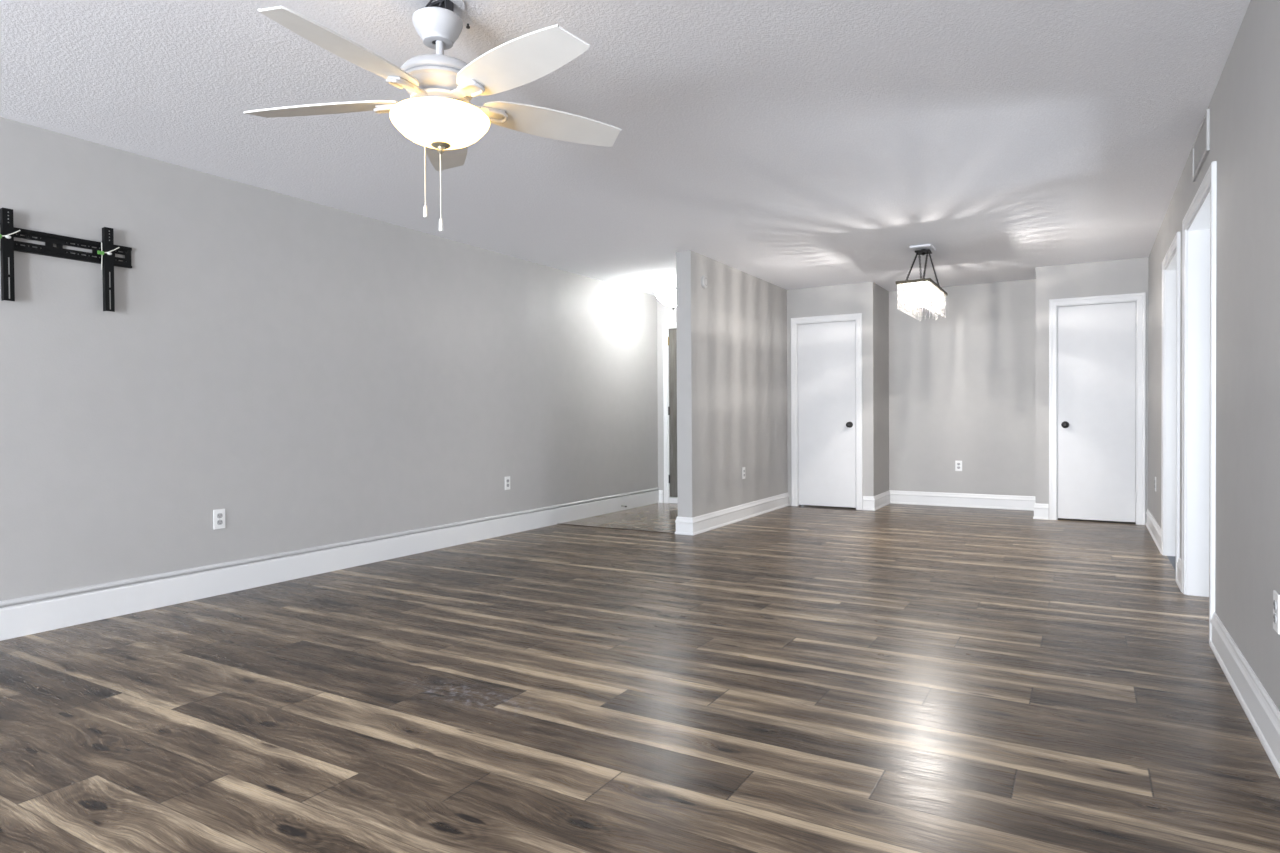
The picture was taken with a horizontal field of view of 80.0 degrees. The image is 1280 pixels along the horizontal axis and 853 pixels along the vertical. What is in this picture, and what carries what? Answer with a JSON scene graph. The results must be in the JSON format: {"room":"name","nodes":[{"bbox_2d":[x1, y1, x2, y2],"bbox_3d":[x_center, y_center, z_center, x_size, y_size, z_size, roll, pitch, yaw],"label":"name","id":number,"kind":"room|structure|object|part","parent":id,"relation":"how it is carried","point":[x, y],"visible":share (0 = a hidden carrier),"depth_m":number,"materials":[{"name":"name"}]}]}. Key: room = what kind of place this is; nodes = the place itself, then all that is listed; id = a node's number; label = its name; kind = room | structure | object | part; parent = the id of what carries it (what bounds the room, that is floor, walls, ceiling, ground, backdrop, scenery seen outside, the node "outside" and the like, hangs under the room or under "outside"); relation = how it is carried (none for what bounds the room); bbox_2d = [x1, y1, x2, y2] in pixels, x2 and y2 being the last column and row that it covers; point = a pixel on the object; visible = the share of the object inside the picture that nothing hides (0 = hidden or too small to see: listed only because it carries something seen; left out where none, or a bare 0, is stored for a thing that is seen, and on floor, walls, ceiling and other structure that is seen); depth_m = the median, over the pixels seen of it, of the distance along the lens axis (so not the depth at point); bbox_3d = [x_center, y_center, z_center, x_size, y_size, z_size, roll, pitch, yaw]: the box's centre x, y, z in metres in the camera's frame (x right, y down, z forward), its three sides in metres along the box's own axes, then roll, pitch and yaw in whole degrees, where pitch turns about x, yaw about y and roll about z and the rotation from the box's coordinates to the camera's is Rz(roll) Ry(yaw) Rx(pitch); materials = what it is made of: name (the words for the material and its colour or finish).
{"room":"empty living room","nodes":[
{"label":"empty living room","id":0,"kind":"room"},
{"bbox_2d":[0,117,657,607],"bbox_3d":[-2.995,-0.226,3.655,0.115,2.440,12.720,0,1,30],"label":"wall","id":1,"kind":"structure","parent":0,"point":[309,373],"depth_m":4.70,"materials":[{"name":"grey paint"}]},
{"bbox_2d":[0,207,131,311],"bbox_3d":[-2.834,-0.802,3.752,0.064,0.428,0.638,0,1,30],"label":"mount","id":2,"kind":"object","parent":1,"relation":"attached to","point":[107,251],"depth_m":3.75,"materials":[{"name":"black metal"}]},
{"bbox_3d":[-2.948,-0.799,3.554,0.031,0.428,0.042,0,1,30],"label":"upright arm","id":3,"kind":"part","parent":2,"relation":"part of","materials":[{"name":"black metal"}]},
{"bbox_3d":[-2.853,-0.886,3.762,0.021,0.108,0.638,0,1,30],"label":"wall rail","id":4,"kind":"part","parent":2,"relation":"part of","materials":[{"name":"black metal"}]},
{"bbox_3d":[-2.733,-0.805,3.921,0.031,0.428,0.042,0,1,30],"label":"upright arm","id":5,"kind":"part","parent":2,"relation":"part of","materials":[{"name":"black metal"}]},
{"bbox_3d":[-2.725,-0.871,3.913,0.032,0.140,0.097,0,1,30],"label":"release cord","id":6,"kind":"part","parent":2,"relation":"part of","materials":[{"name":"white plastic"}]},
{"bbox_2d":[213,509,224,528],"bbox_3d":[-2.455,0.540,4.456,0.009,0.115,0.070,0,1,30],"label":"wall outlet","id":7,"kind":"object","parent":1,"relation":"attached to","point":[218,514],"visible":1,"depth_m":4.45,"materials":[{"name":"white plastic"}]},
{"bbox_2d":[0,488,658,640],"bbox_3d":[-2.930,0.920,3.636,0.018,0.149,12.490,0,1,30],"label":"baseboard","id":8,"kind":"structure","parent":1,"relation":"attached to","point":[25,619],"depth_m":4.66,"materials":[{"name":"white wood"}]},
{"bbox_2d":[505,476,509,489],"bbox_3d":[-1.158,0.495,6.674,0.009,0.115,0.070,0,1,30],"label":"wall outlet","id":9,"kind":"object","parent":1,"relation":"attached to","point":[507,479],"visible":1,"depth_m":6.67,"materials":[{"name":"white plastic"}]},
{"bbox_2d":[561,503,677,532],"bbox_3d":[0.304,0.940,7.886,1.309,0.052,2.120,0,1,30],"label":"floor","id":10,"kind":"structure","parent":0,"point":[661,517],"depth_m":7.57,"materials":[{"name":"stone"}]},
{"bbox_2d":[0,0,1250,295],"bbox_3d":[0.299,-1.501,2.378,7.088,0.100,13.882,0,1,30],"label":"ceiling","id":11,"kind":"structure","parent":0,"point":[785,144],"depth_m":3.63,"materials":[{"name":"white paint"}]},
{"bbox_2d":[244,0,620,231],"bbox_3d":[-0.677,-1.057,2.569,1.317,0.780,1.295,0,1,30],"label":"ceiling fan","id":12,"kind":"object","parent":11,"relation":"hanging from","point":[439,116],"visible":1,"depth_m":2.51,"materials":[{"name":"white metal"}]},
{"bbox_3d":[-1.094,-1.104,2.654,0.541,0.045,0.162,0,1,7],"label":"blade","id":13,"kind":"part","parent":12,"relation":"part of","materials":[{"name":"white wood"}]},
{"bbox_3d":[-0.853,-1.100,2.232,0.174,0.046,0.536,0,1,30],"label":"blade","id":14,"kind":"part","parent":12,"relation":"part of","materials":[{"name":"white wood"}]},
{"bbox_3d":[-0.835,-1.097,2.628,0.170,0.033,0.060,0,1,6],"label":"blade arm","id":15,"kind":"part","parent":12,"relation":"part of","materials":[{"name":"white metal"}]},
{"bbox_3d":[-0.746,-1.095,2.466,0.063,0.033,0.171,0,1,30],"label":"blade arm","id":16,"kind":"part","parent":12,"relation":"part of","materials":[{"name":"white metal"}]},
{"bbox_3d":[-0.767,-0.924,2.720,0.005,0.280,0.004,0,1,30],"label":"pull chain","id":17,"kind":"part","parent":12,"relation":"part of","materials":[{"name":"white"}]},
{"bbox_3d":[-0.684,-1.444,2.601,0.170,0.004,0.170,0,1,30],"label":"ceiling plate","id":18,"kind":"part","parent":12,"relation":"part of","materials":[{"name":"white metal"}]},
{"bbox_3d":[-0.681,-1.015,2.607,0.332,0.104,0.332,0,1,30],"label":"lamp shade","id":19,"kind":"part","parent":12,"relation":"part of","materials":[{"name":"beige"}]},
{"bbox_3d":[-0.682,-0.822,2.611,0.005,0.230,0.004,0,1,30],"label":"pull chain","id":20,"kind":"part","parent":12,"relation":"part of","materials":[{"name":"white"}]},
{"bbox_3d":[-0.763,-1.111,3.013,0.162,0.045,0.541,-1,1,-11],"label":"blade","id":21,"kind":"part","parent":12,"relation":"part of","materials":[{"name":"white wood"}]},
{"bbox_3d":[-0.571,-1.097,2.498,0.170,0.033,0.060,0,1,42],"label":"blade arm","id":22,"kind":"part","parent":12,"relation":"part of","materials":[{"name":"white metal"}]},
{"bbox_3d":[-0.545,-1.100,2.678,0.170,0.033,0.060,-1,1,-30],"label":"blade arm","id":23,"kind":"part","parent":12,"relation":"part of","materials":[{"name":"white metal"}]},
{"bbox_3d":[-0.376,-1.105,2.325,0.541,0.045,0.162,0,1,43],"label":"blade","id":24,"kind":"part","parent":12,"relation":"part of","materials":[{"name":"white wood"}]},
{"bbox_3d":[-0.320,-1.111,2.809,0.541,0.045,0.162,-1,1,-29],"label":"blade","id":25,"kind":"part","parent":12,"relation":"part of","materials":[{"name":"white wood"}]},
{"bbox_2d":[656,280,675,309],"bbox_3d":[0.348,-1.374,7.999,0.372,0.303,0.372,0,1,30],"label":"ceiling light","id":26,"kind":"object","parent":11,"relation":"attached to","point":[667,297],"visible":0.73,"depth_m":7.90,"materials":[{"name":"white glass"}]},
{"bbox_3d":[0.348,-1.328,8.000,0.372,0.152,0.372,0,1,30],"label":"lamp shade","id":27,"kind":"part","parent":26,"relation":"part of","materials":[{"name":"white"}]},
{"bbox_2d":[896,244,947,320],"bbox_3d":[2.410,-1.223,6.505,0.268,0.594,0.870,0,1,30],"label":"chandelier","id":28,"kind":"object","parent":11,"relation":"hanging from","point":[914,291],"visible":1,"depth_m":6.37,"materials":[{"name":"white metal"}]},
{"bbox_3d":[2.252,-1.326,6.315,0.019,0.299,0.368,0,1,34],"label":"chain","id":29,"kind":"part","parent":28,"relation":"part of","materials":[{"name":"black metal"}]},
{"bbox_3d":[2.411,-1.174,6.506,0.236,0.007,0.836,0,1,30],"label":"panel","id":30,"kind":"part","parent":28,"relation":"part of","materials":[{"name":"white glass"}]},
{"bbox_3d":[2.473,-1.332,6.720,0.019,0.301,0.421,0,1,23],"label":"chain","id":31,"kind":"part","parent":28,"relation":"part of","materials":[{"name":"black metal"}]},
{"bbox_3d":[2.411,-1.174,6.505,0.268,0.024,0.870,0,1,30],"label":"frame","id":32,"kind":"part","parent":28,"relation":"part of","materials":[{"name":"black metal"}]},
{"bbox_3d":[2.401,-1.510,6.478,0.170,0.017,0.250,0,1,30],"label":"ceiling plate","id":33,"kind":"part","parent":28,"relation":"part of","materials":[{"name":"white metal"}]},
{"bbox_3d":[2.344,-1.326,6.262,0.019,0.299,0.368,0,1,26],"label":"chain","id":34,"kind":"part","parent":28,"relation":"part of","materials":[{"name":"black metal"}]},
{"bbox_3d":[2.577,-1.333,6.660,0.019,0.299,0.418,0,1,35],"label":"chain","id":35,"kind":"part","parent":28,"relation":"part of","materials":[{"name":"black metal"}]},
{"bbox_2d":[0,503,1279,852],"bbox_3d":[-0.417,0.988,2.840,5.160,0.001,13.652,0,1,30],"label":"floor","id":36,"kind":"structure","parent":0,"point":[891,678],"depth_m":2.72,"materials":[{"name":"brown wood"}]},
{"bbox_2d":[558,523,674,533],"bbox_3d":[-0.229,0.929,6.963,1.296,0.006,0.024,0,1,30],"label":"trim","id":37,"kind":"structure","parent":36,"relation":"on","point":[558,523],"depth_m":6.93,"materials":[{"name":"brown"}]},
{"bbox_2d":[657,298,675,502],"bbox_3d":[0.802,-0.319,8.734,1.309,2.440,0.115,0,1,30],"label":"wall","id":38,"kind":"structure","parent":0,"point":[665,314],"depth_m":8.99,"materials":[{"name":"grey paint"}]},
{"bbox_2d":[659,490,662,502],"bbox_3d":[0.246,0.827,9.001,0.047,0.150,0.020,0,1,30],"label":"baseboard","id":39,"kind":"structure","parent":38,"relation":"attached to","point":[660,491],"depth_m":9.00,"materials":[{"name":"white wood"}]},
{"bbox_2d":[663,323,675,502],"bbox_3d":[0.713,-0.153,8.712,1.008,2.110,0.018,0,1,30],"label":"trim","id":40,"kind":"structure","parent":38,"relation":"attached to","point":[665,325],"depth_m":8.95,"materials":[{"name":"white wood"}]},
{"bbox_2d":[668,328,677,503],"bbox_3d":[0.723,-0.122,8.740,0.896,2.043,0.160,0,1,30],"label":"door","id":41,"kind":"structure","parent":38,"relation":"in","point":[672,339],"depth_m":8.92,"materials":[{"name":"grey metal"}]},
{"bbox_2d":[676,250,787,517],"bbox_3d":[1.043,-0.307,7.710,0.142,2.440,2.624,0,1,30],"label":"wall","id":42,"kind":"structure","parent":0,"point":[732,331],"depth_m":7.20,"materials":[{"name":"grey paint"}]},
{"bbox_2d":[701,276,707,287],"bbox_3d":[0.573,-1.277,6.737,0.028,0.112,0.112,0,1,30],"label":"detector","id":43,"kind":"object","parent":42,"relation":"attached to","point":[704,281],"visible":1,"depth_m":6.71,"materials":[{"name":"grey paint"}]},
{"bbox_2d":[675,492,788,534],"bbox_3d":[0.996,0.840,7.631,0.182,0.150,2.444,0,1,30],"label":"baseboard","id":44,"kind":"structure","parent":42,"relation":"attached to","point":[696,525],"depth_m":7.19,"materials":[{"name":"white wood"}]},
{"bbox_2d":[742,467,744,478],"bbox_3d":[1.026,0.460,7.533,0.009,0.115,0.070,0,1,30],"label":"wall outlet","id":45,"kind":"object","parent":42,"relation":"attached to","point":[743,468],"visible":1,"depth_m":7.52,"materials":[{"name":"white plastic"}]},
{"bbox_2d":[787,282,888,505],"bbox_3d":[2.298,-0.329,8.768,0.956,2.440,0.869,0,1,30],"label":"wall","id":46,"kind":"structure","parent":0,"point":[870,299],"depth_m":8.34,"materials":[{"name":"grey paint"}]},
{"bbox_2d":[797,321,855,507],"bbox_3d":[2.040,-0.131,8.403,0.653,2.023,0.106,0,1,30],"label":"door","id":47,"kind":"structure","parent":46,"relation":"in","point":[826,351],"depth_m":8.41,"materials":[{"name":"white paint"}]},
{"bbox_3d":[2.261,-0.019,8.255,0.066,0.066,0.072,0,1,30],"label":"knob","id":48,"kind":"part","parent":47,"relation":"part of","materials":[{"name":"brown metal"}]},
{"bbox_2d":[791,313,862,509],"bbox_3d":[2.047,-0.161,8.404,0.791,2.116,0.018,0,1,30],"label":"trim","id":49,"kind":"structure","parent":46,"relation":"attached to","point":[856,316],"depth_m":8.33,"materials":[{"name":"white wood"}]},
{"bbox_2d":[863,490,1048,519],"bbox_3d":[3.349,0.817,8.095,1.762,0.150,0.774,0,1,30],"label":"baseboard","id":50,"kind":"structure","parent":46,"relation":"attached to","point":[1013,502],"depth_m":8.34,"materials":[{"name":"white wood"}]},
{"bbox_2d":[889,279,1035,495],"bbox_3d":[3.565,-0.334,8.463,1.538,2.440,0.115,0,1,30],"label":"wall","id":51,"kind":"structure","parent":0,"point":[962,383],"depth_m":8.38,"materials":[{"name":"grey paint"}]},
{"bbox_2d":[955,461,961,470],"bbox_3d":[3.521,0.435,8.431,0.070,0.115,0.009,0,1,30],"label":"wall outlet","id":52,"kind":"object","parent":51,"relation":"attached to","point":[958,464],"visible":1,"depth_m":8.43,"materials":[{"name":"white plastic"}]},
{"bbox_2d":[1035,257,1148,523],"bbox_3d":[4.445,-0.328,7.539,0.914,2.440,0.822,0,1,30],"label":"wall","id":53,"kind":"structure","parent":0,"point":[1123,276],"depth_m":7.29,"materials":[{"name":"grey paint"}]},
{"bbox_2d":[1058,302,1136,521],"bbox_3d":[4.278,-0.131,7.147,0.638,2.025,0.106,0,1,30],"label":"door","id":54,"kind":"structure","parent":53,"relation":"in","point":[1097,343],"depth_m":7.16,"materials":[{"name":"white paint"}]},
{"bbox_3d":[4.047,-0.016,7.265,0.066,0.066,0.072,0,1,30],"label":"knob","id":55,"kind":"part","parent":54,"relation":"part of","materials":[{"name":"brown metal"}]},
{"bbox_2d":[1049,292,1145,524],"bbox_3d":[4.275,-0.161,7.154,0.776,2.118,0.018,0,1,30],"label":"trim","id":56,"kind":"structure","parent":53,"relation":"attached to","point":[1140,298],"depth_m":7.02,"materials":[{"name":"white wood"}]},
{"bbox_2d":[1167,556,1175,570],"bbox_3d":[4.194,0.969,4.203,2.003,0.059,5.460,0,1,30],"label":"floor","id":57,"kind":"structure","parent":0,"point":[1172,559],"depth_m":5.29,"materials":[{"name":"grey"}]},
{"bbox_2d":[1148,0,1279,710],"bbox_3d":[1.413,-0.225,1.339,0.115,2.440,13.174,0,1,30],"label":"wall","id":58,"kind":"structure","parent":0,"point":[1244,106],"depth_m":2.73,"materials":[{"name":"grey paint"}]},
{"bbox_2d":[1145,509,1160,552],"bbox_3d":[4.210,0.836,6.253,0.020,0.150,1.670,0,1,30],"label":"baseboard","id":59,"kind":"structure","parent":58,"relation":"attached to","point":[1151,524],"depth_m":6.19,"materials":[{"name":"white wood"}]},
{"bbox_2d":[1165,251,1175,555],"bbox_3d":[3.571,-0.091,5.027,0.117,2.045,0.935,0,1,30],"label":"door","id":60,"kind":"structure","parent":58,"relation":"attached to","point":[1170,271],"depth_m":5.43,"materials":[{"name":"white wood"}]},
{"bbox_2d":[1161,232,1179,578],"bbox_3d":[3.513,-0.124,5.060,0.018,2.110,1.065,0,1,30],"label":"trim","id":61,"kind":"structure","parent":58,"relation":"attached to","point":[1175,245],"depth_m":4.61,"materials":[{"name":"white wood"}]},
{"bbox_2d":[1176,557,1180,590],"bbox_3d":[3.173,0.867,4.482,0.020,0.150,0.305,0,1,30],"label":"baseboard","id":62,"kind":"structure","parent":58,"relation":"attached to","point":[1178,580],"depth_m":4.51,"materials":[{"name":"white"}]},
{"bbox_2d":[1186,189,1209,596],"bbox_3d":[2.854,-0.070,3.801,0.117,2.045,1.035,0,1,30],"label":"door","id":63,"kind":"structure","parent":58,"relation":"attached to","point":[1198,232],"depth_m":4.24,"materials":[{"name":"white wood"}]},
{"bbox_2d":[1181,161,1216,642],"bbox_3d":[2.796,-0.104,3.834,0.018,2.113,1.171,0,1,30],"label":"trim","id":64,"kind":"structure","parent":58,"relation":"attached to","point":[1209,181],"depth_m":3.34,"materials":[{"name":"white wood"}]},
{"bbox_2d":[1192,109,1209,181],"bbox_3d":[2.741,-1.364,3.732,0.012,0.190,0.550,0,1,30],"label":"air vent","id":65,"kind":"object","parent":58,"relation":"in","point":[1201,145],"visible":1,"depth_m":3.69,"materials":[{"name":"white metal"}]},
{"bbox_2d":[1209,612,1279,777],"bbox_3d":[0.300,0.951,-0.429,0.020,0.150,8.735,0,1,30],"label":"baseboard","id":66,"kind":"structure","parent":58,"relation":"attached to","point":[1258,706],"depth_m":2.56,"materials":[{"name":"white wood"}]},
{"bbox_2d":[1273,590,1279,633],"bbox_3d":[1.872,0.546,2.246,0.009,0.115,0.070,0,1,30],"label":"wall outlet","id":67,"kind":"object","parent":58,"relation":"attached to","point":[1276,597],"visible":1,"depth_m":2.23,"materials":[{"name":"white plastic"}]},
{"bbox_2d":[1273,613,1276,623],"bbox_3d":[1.870,0.565,2.247,0.003,0.027,0.034,0,1,30],"label":"receptacle","id":68,"kind":"object","parent":67,"relation":"attached to","point":[1274,614],"depth_m":2.24,"materials":[{"name":"grey plastic"}]},
{"bbox_2d":[1273,600,1276,609],"bbox_3d":[1.869,0.526,2.247,0.003,0.027,0.034,0,1,30],"label":"receptacle","id":69,"kind":"object","parent":67,"relation":"attached to","point":[1274,601],"depth_m":2.24,"materials":[{"name":"grey plastic"}]}
]}

